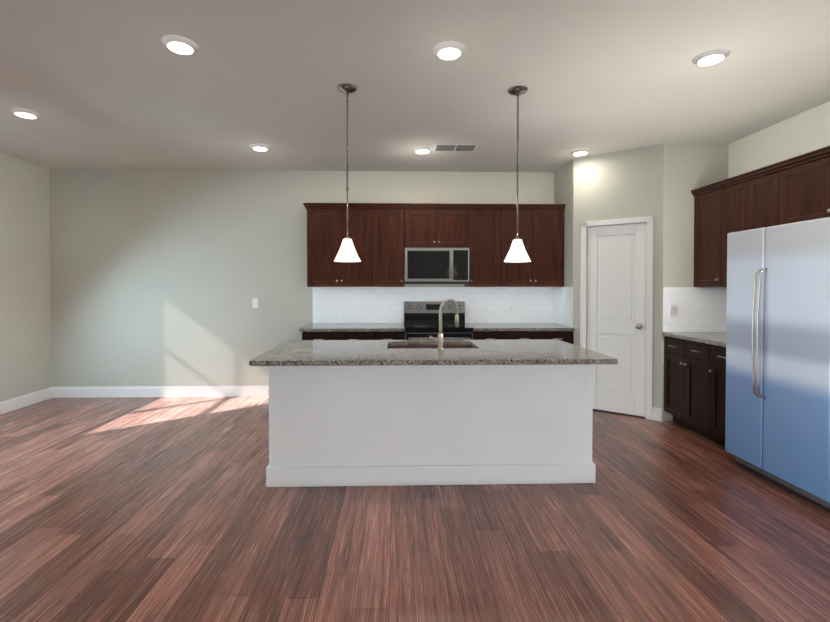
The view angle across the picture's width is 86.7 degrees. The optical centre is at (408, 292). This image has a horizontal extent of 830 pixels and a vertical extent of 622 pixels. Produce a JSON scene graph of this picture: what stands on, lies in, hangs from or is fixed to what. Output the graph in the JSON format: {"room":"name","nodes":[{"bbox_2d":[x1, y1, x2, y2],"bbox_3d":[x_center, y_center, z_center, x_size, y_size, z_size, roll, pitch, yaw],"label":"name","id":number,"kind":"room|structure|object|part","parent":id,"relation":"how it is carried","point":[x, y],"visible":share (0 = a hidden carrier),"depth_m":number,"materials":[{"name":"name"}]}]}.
{"room":"kitchen","nodes":[
{"label":"kitchen","id":0,"kind":"room"},
{"bbox_2d":[0,152,51,401],"bbox_3d":[-4.346,-0.048,1.064,0.120,2.820,8.710,0,1,-2],"label":"wall","id":1,"kind":"structure","parent":0,"point":[25,322],"depth_m":5.04,"materials":[{"name":"paint"}]},
{"bbox_2d":[0,387,51,414],"bbox_3d":[-4.278,1.295,1.084,0.016,0.135,8.710,0,1,-2],"label":"baseboard","id":2,"kind":"structure","parent":1,"relation":"attached to","point":[13,404],"depth_m":5.03,"materials":[{"name":"white"}]},
{"bbox_2d":[49,169,553,386],"bbox_3d":[-0.593,-0.109,5.582,7.870,2.820,0.120,0,1,-2],"label":"wall","id":3,"kind":"structure","parent":0,"point":[161,277],"depth_m":5.46,"materials":[{"name":"paint"}]},
{"bbox_2d":[52,386,268,397],"bbox_3d":[-2.801,1.236,5.472,3.208,0.135,0.016,0,1,-2],"label":"baseboard","id":4,"kind":"structure","parent":3,"relation":"attached to","point":[159,391],"depth_m":5.46,"materials":[{"name":"white"}]},
{"bbox_2d":[252,298,257,307],"bbox_3d":[-1.905,0.133,5.484,0.072,0.116,0.010,0,1,-2],"label":"light switch","id":5,"kind":"object","parent":3,"relation":"attached to","point":[254,302],"visible":1,"depth_m":5.48,"materials":[{"name":"white plastic"}]},
{"bbox_2d":[307,207,378,286],"bbox_3d":[-0.779,-0.535,5.333,0.822,0.936,0.347,0,1,-2],"label":"upper cabinet","id":6,"kind":"object","parent":3,"relation":"attached to","point":[326,226],"depth_m":5.17,"materials":[{"name":"brown wood"}]},
{"bbox_2d":[379,207,406,286],"bbox_3d":[-0.269,-0.535,5.347,0.442,0.936,0.347,0,1,-2],"label":"upper cabinet","id":7,"kind":"object","parent":3,"relation":"attached to","point":[382,236],"depth_m":5.18,"materials":[{"name":"brown wood"}]},
{"bbox_2d":[407,207,442,247],"bbox_3d":[0.172,-0.766,5.356,0.440,0.476,0.347,0,1,-2],"label":"upper cabinet","id":8,"kind":"object","parent":3,"relation":"attached to","point":[424,224],"depth_m":5.19,"materials":[{"name":"brown wood"}]},
{"bbox_2d":[404,248,468,283],"bbox_3d":[0.334,-0.311,5.319,0.756,0.423,0.439,0,1,-2],"label":"microwave","id":9,"kind":"object","parent":8,"relation":"attached to","point":[436,265],"visible":1,"depth_m":5.14,"materials":[{"name":"silver metal"}]},
{"bbox_2d":[313,287,553,323],"bbox_3d":[0.328,0.160,5.547,3.049,0.459,0.008,0,1,-2],"label":"backsplash","id":10,"kind":"structure","parent":3,"relation":"attached to","point":[482,304],"depth_m":5.54,"materials":[{"name":"tile"}]},
{"bbox_2d":[339,304,344,312],"bbox_3d":[-0.826,0.203,5.507,0.072,0.116,0.008,0,1,-2],"label":"outlet","id":11,"kind":"object","parent":10,"relation":"attached to","point":[341,308],"visible":1,"depth_m":5.50,"materials":[{"name":"white plastic"}]},
{"bbox_2d":[355,304,360,312],"bbox_3d":[-0.625,0.202,5.512,0.072,0.116,0.010,0,1,-2],"label":"outlet","id":12,"kind":"object","parent":10,"relation":"attached to","point":[357,308],"visible":1,"depth_m":5.51,"materials":[{"name":"white plastic"}]},
{"bbox_2d":[509,304,514,312],"bbox_3d":[1.314,0.202,5.565,0.072,0.116,0.008,0,1,-2],"label":"outlet","id":13,"kind":"object","parent":10,"relation":"attached to","point":[511,308],"visible":1,"depth_m":5.56,"materials":[{"name":"white plastic"}]},
{"bbox_2d":[443,207,470,250],"bbox_3d":[0.494,-0.766,5.364,0.440,0.476,0.347,0,1,-2],"label":"upper cabinet","id":14,"kind":"object","parent":3,"relation":"attached to","point":[456,220],"depth_m":5.20,"materials":[{"name":"brown wood"}]},
{"bbox_2d":[464,207,506,286],"bbox_3d":[0.935,-0.536,5.379,0.441,0.936,0.347,0,1,-2],"label":"upper cabinet","id":15,"kind":"object","parent":3,"relation":"attached to","point":[488,253],"depth_m":5.21,"materials":[{"name":"brown wood"}]},
{"bbox_2d":[507,207,564,286],"bbox_3d":[1.444,-0.536,5.393,0.819,0.936,0.347,0,1,-2],"label":"upper cabinet","id":16,"kind":"object","parent":3,"relation":"attached to","point":[540,229],"depth_m":5.23,"materials":[{"name":"brown wood"}]},
{"bbox_2d":[0,397,829,621],"bbox_3d":[-0.472,1.411,1.189,7.870,0.100,8.950,0,1,-2],"label":"floor","id":17,"kind":"structure","parent":0,"point":[151,509],"depth_m":2.44,"materials":[{"name":"brown wood"}]},
{"bbox_2d":[299,323,404,339],"bbox_3d":[-0.630,0.851,5.192,1.173,0.911,0.677,0,1,-2],"label":"base cabinet","id":18,"kind":"object","parent":17,"relation":"on","point":[376,331],"visible":0.19,"depth_m":4.88,"materials":[{"name":"brown wood"}]},
{"bbox_2d":[299,323,404,331],"bbox_3d":[-0.630,0.413,5.192,1.173,0.035,0.664,0,1,-2],"label":"countertop","id":19,"kind":"structure","parent":18,"relation":"on","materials":[{"name":"stone"}]},
{"bbox_2d":[266,366,595,486],"bbox_3d":[0.158,0.892,3.419,2.285,0.879,0.764,0,1,-2],"label":"kitchen island","id":20,"kind":"object","parent":17,"relation":"on","point":[439,411],"depth_m":3.05,"materials":[{"name":"paint"}]},
{"bbox_2d":[249,339,616,365],"bbox_3d":[0.158,0.435,3.287,2.330,0.035,1.035,0,1,-2],"label":"island countertop","id":21,"kind":"structure","parent":20,"relation":"on","point":[516,352],"depth_m":3.03,"materials":[{"name":"grey stone"}]},
{"bbox_2d":[389,342,468,345],"bbox_3d":[0.185,0.549,3.492,0.706,0.222,0.436,0,1,-2],"label":"sink","id":22,"kind":"object","parent":21,"relation":"in","point":[390,343],"depth_m":3.70,"materials":[{"name":"silver metal"}]},
{"bbox_2d":[429,298,458,349],"bbox_3d":[0.269,0.230,3.258,0.233,0.377,0.153,0,1,-2],"label":"faucet","id":23,"kind":"object","parent":21,"relation":"on","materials":[{"name":"silver metal"}]},
{"bbox_2d":[404,301,472,339],"bbox_3d":[0.338,0.712,5.199,0.758,1.190,0.696,0,1,-2],"label":"range","id":24,"kind":"object","parent":17,"relation":"on","point":[421,320],"visible":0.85,"depth_m":5.45,"materials":[{"name":"silver metal"}]},
{"bbox_2d":[465,323,574,344],"bbox_3d":[1.288,0.851,5.244,1.140,0.911,0.677,0,1,-2],"label":"base cabinet","id":25,"kind":"object","parent":17,"relation":"on","point":[497,331],"visible":0.15,"depth_m":4.94,"materials":[{"name":"brown wood"}]},
{"bbox_2d":[465,323,574,330],"bbox_3d":[1.288,0.412,5.244,1.140,0.035,0.664,0,1,-2],"label":"countertop","id":26,"kind":"structure","parent":25,"relation":"on","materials":[{"name":"stone"}]},
{"bbox_2d":[663,332,725,446],"bbox_3d":[2.925,0.868,3.993,0.677,0.911,0.990,0,1,-2],"label":"base cabinet","id":27,"kind":"object","parent":17,"relation":"on","point":[694,381],"visible":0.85,"depth_m":4.02,"materials":[{"name":"brown wood"}]},
{"bbox_2d":[663,332,725,346],"bbox_3d":[2.931,0.430,3.987,0.664,0.035,0.990,0,1,-2],"label":"countertop","id":28,"kind":"structure","parent":27,"relation":"on","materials":[{"name":"stone"}]},
{"bbox_2d":[725,217,829,511],"bbox_3d":[2.841,0.438,3.007,0.865,1.796,0.830,0,1,-2],"label":"fridge","id":29,"kind":"object","parent":17,"relation":"on","point":[777,425],"visible":1,"depth_m":2.92,"materials":[{"name":"silver metal"}]},
{"bbox_2d":[0,0,829,171],"bbox_3d":[-0.472,-1.509,1.150,7.870,0.100,8.950,0,1,-2],"label":"ceiling","id":30,"kind":"structure","parent":0,"point":[106,84],"depth_m":3.07,"materials":[{"name":"paint"}]},
{"bbox_2d":[10,108,40,118],"bbox_3d":[-3.176,-1.480,3.653,0.200,0.025,0.200,0,1,-2],"label":"recessed light","id":31,"kind":"object","parent":30,"relation":"in","point":[25,113],"visible":1,"depth_m":3.62,"materials":[{"name":"white plastic"}]},
{"bbox_2d":[161,35,198,54],"bbox_3d":[-1.358,-1.466,2.622,0.200,0.025,0.200,0,1,-2],"label":"recessed light","id":32,"kind":"object","parent":30,"relation":"in","point":[180,44],"visible":0.98,"depth_m":2.59,"materials":[{"name":"white plastic"}]},
{"bbox_2d":[250,144,269,150],"bbox_3d":[-1.530,-1.492,4.548,0.200,0.025,0.200,0,1,-2],"label":"recessed light","id":33,"kind":"object","parent":30,"relation":"in","point":[259,147],"visible":1,"depth_m":4.50,"materials":[{"name":"white plastic"}]},
{"bbox_2d":[334,83,360,261],"bbox_3d":[-0.443,-0.856,3.205,0.198,1.260,0.198,0,1,-2],"label":"pendant light","id":34,"kind":"object","parent":30,"relation":"hanging from","point":[347,252],"visible":1,"depth_m":3.18,"materials":[{"name":"white glass"}]},
{"bbox_3d":[-0.443,-0.307,3.213,0.198,0.163,0.198,0,1,-2],"label":"lamp shade","id":35,"kind":"part","parent":34,"relation":"part of","materials":[{"name":"white glass"}]},
{"bbox_2d":[413,146,431,153],"bbox_3d":[0.153,-1.493,4.633,0.200,0.025,0.200,0,1,-2],"label":"recessed light","id":36,"kind":"object","parent":30,"relation":"in","point":[422,150],"visible":1,"depth_m":4.59,"materials":[{"name":"white plastic"}]},
{"bbox_2d":[433,41,465,59],"bbox_3d":[0.251,-1.467,2.686,0.200,0.025,0.200,0,1,-2],"label":"recessed light","id":37,"kind":"object","parent":30,"relation":"in","point":[449,50],"visible":1,"depth_m":2.65,"materials":[{"name":"white plastic"}]},
{"bbox_2d":[433,144,478,151],"bbox_3d":[0.490,-1.499,4.572,0.450,0.012,0.235,0,1,-2],"label":"ceiling vent","id":38,"kind":"object","parent":30,"relation":"in","point":[455,147],"visible":1,"depth_m":4.55,"materials":[{"name":"white metal"}]},
{"bbox_2d":[504,85,530,261],"bbox_3d":[0.806,-0.856,3.239,0.198,1.260,0.198,0,1,-2],"label":"pendant light","id":39,"kind":"object","parent":30,"relation":"hanging from","point":[517,252],"visible":1,"depth_m":3.21,"materials":[{"name":"white glass"}]},
{"bbox_3d":[0.806,-0.307,3.247,0.198,0.163,0.198,0,1,-2],"label":"lamp shade","id":40,"kind":"part","parent":39,"relation":"part of","materials":[{"name":"white glass"}]},
{"bbox_2d":[570,149,589,155],"bbox_3d":[1.842,-1.494,4.709,0.200,0.025,0.200,0,1,-2],"label":"recessed light","id":41,"kind":"object","parent":30,"relation":"in","point":[579,152],"visible":1,"depth_m":4.66,"materials":[{"name":"white plastic"}]},
{"bbox_2d":[692,48,729,65],"bbox_3d":[1.900,-1.468,2.760,0.200,0.025,0.200,0,1,-2],"label":"recessed light","id":42,"kind":"object","parent":30,"relation":"in","point":[711,57],"visible":1,"depth_m":2.72,"materials":[{"name":"white plastic"}]},
{"bbox_2d":[554,159,573,327],"bbox_3d":[1.911,-0.105,5.290,0.100,2.820,0.600,0,1,-2],"label":"wall","id":43,"kind":"structure","parent":0,"point":[563,184],"depth_m":5.15,"materials":[{"name":"paint"}]},
{"bbox_2d":[553,287,572,326],"bbox_3d":[1.857,0.164,5.288,0.008,0.459,0.591,0,1,-2],"label":"backsplash","id":44,"kind":"structure","parent":43,"relation":"attached to","point":[562,305],"depth_m":5.25,"materials":[{"name":"tile"}]},
{"bbox_2d":[573,144,663,407],"bbox_3d":[2.259,-0.098,4.769,0.888,2.820,0.100,1,1,36],"label":"wall","id":45,"kind":"structure","parent":0,"point":[629,183],"depth_m":4.65,"materials":[{"name":"paint"}]},
{"bbox_2d":[587,223,646,416],"bbox_3d":[2.252,0.287,4.766,0.590,2.027,0.035,1,1,36],"label":"pantry door","id":46,"kind":"structure","parent":45,"relation":"in","point":[616,283],"depth_m":4.74,"materials":[{"name":"white wood"}]},
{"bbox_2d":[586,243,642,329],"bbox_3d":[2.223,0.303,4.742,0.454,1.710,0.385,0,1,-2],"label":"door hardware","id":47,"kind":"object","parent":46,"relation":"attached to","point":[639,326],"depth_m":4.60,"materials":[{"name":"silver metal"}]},
{"bbox_2d":[580,216,661,421],"bbox_3d":[2.288,0.263,4.742,0.802,2.099,0.118,1,1,36],"label":"door frame","id":48,"kind":"structure","parent":45,"relation":"attached to","point":[648,220],"depth_m":4.54,"materials":[{"name":"white wood"}]},
{"bbox_2d":[662,144,727,420],"bbox_3d":[2.920,-0.094,4.528,0.665,2.820,0.100,0,1,-2],"label":"wall","id":49,"kind":"structure","parent":0,"point":[688,168],"depth_m":4.46,"materials":[{"name":"paint"}]},
{"bbox_2d":[663,287,726,331],"bbox_3d":[2.921,0.175,4.477,0.663,0.459,0.008,0,1,-2],"label":"backsplash","id":50,"kind":"structure","parent":49,"relation":"attached to","point":[702,309],"depth_m":4.47,"materials":[{"name":"tile"}]},
{"bbox_2d":[671,305,677,315],"bbox_3d":[2.704,0.187,4.462,0.072,0.116,0.010,0,1,-2],"label":"light switch","id":51,"kind":"object","parent":50,"relation":"attached to","point":[674,310],"visible":1,"depth_m":4.46,"materials":[{"name":"white plastic"}]},
{"bbox_2d":[728,101,829,177],"bbox_3d":[3.403,-0.050,1.215,0.120,2.820,8.830,0,1,-2],"label":"wall","id":52,"kind":"structure","parent":0,"point":[807,131],"depth_m":3.84,"materials":[{"name":"paint"}]},
{"bbox_2d":[692,186,714,286],"bbox_3d":[3.081,-0.521,4.252,0.347,0.936,0.441,0,1,-2],"label":"upper cabinet","id":53,"kind":"object","parent":52,"relation":"attached to","point":[704,200],"depth_m":4.33,"materials":[{"name":"brown wood"}]},
{"bbox_2d":[715,166,778,286],"bbox_3d":[3.093,-0.515,3.818,0.347,0.936,0.670,0,1,-2],"label":"upper cabinet","id":54,"kind":"object","parent":52,"relation":"attached to","point":[751,202],"depth_m":3.84,"materials":[{"name":"brown wood"}]},
{"bbox_2d":[779,154,822,224],"bbox_3d":[3.109,-0.737,3.221,0.347,0.476,0.516,0,1,-2],"label":"upper cabinet","id":55,"kind":"object","parent":52,"relation":"attached to","point":[793,189],"depth_m":3.28,"materials":[{"name":"brown wood"}]},
{"bbox_2d":[823,150,829,217],"bbox_3d":[3.120,-0.731,2.824,0.347,0.476,0.516,0,1,-2],"label":"upper cabinet","id":56,"kind":"object","parent":52,"relation":"attached to","point":[826,153],"depth_m":3.09,"materials":[{"name":"brown wood"}]}
]}

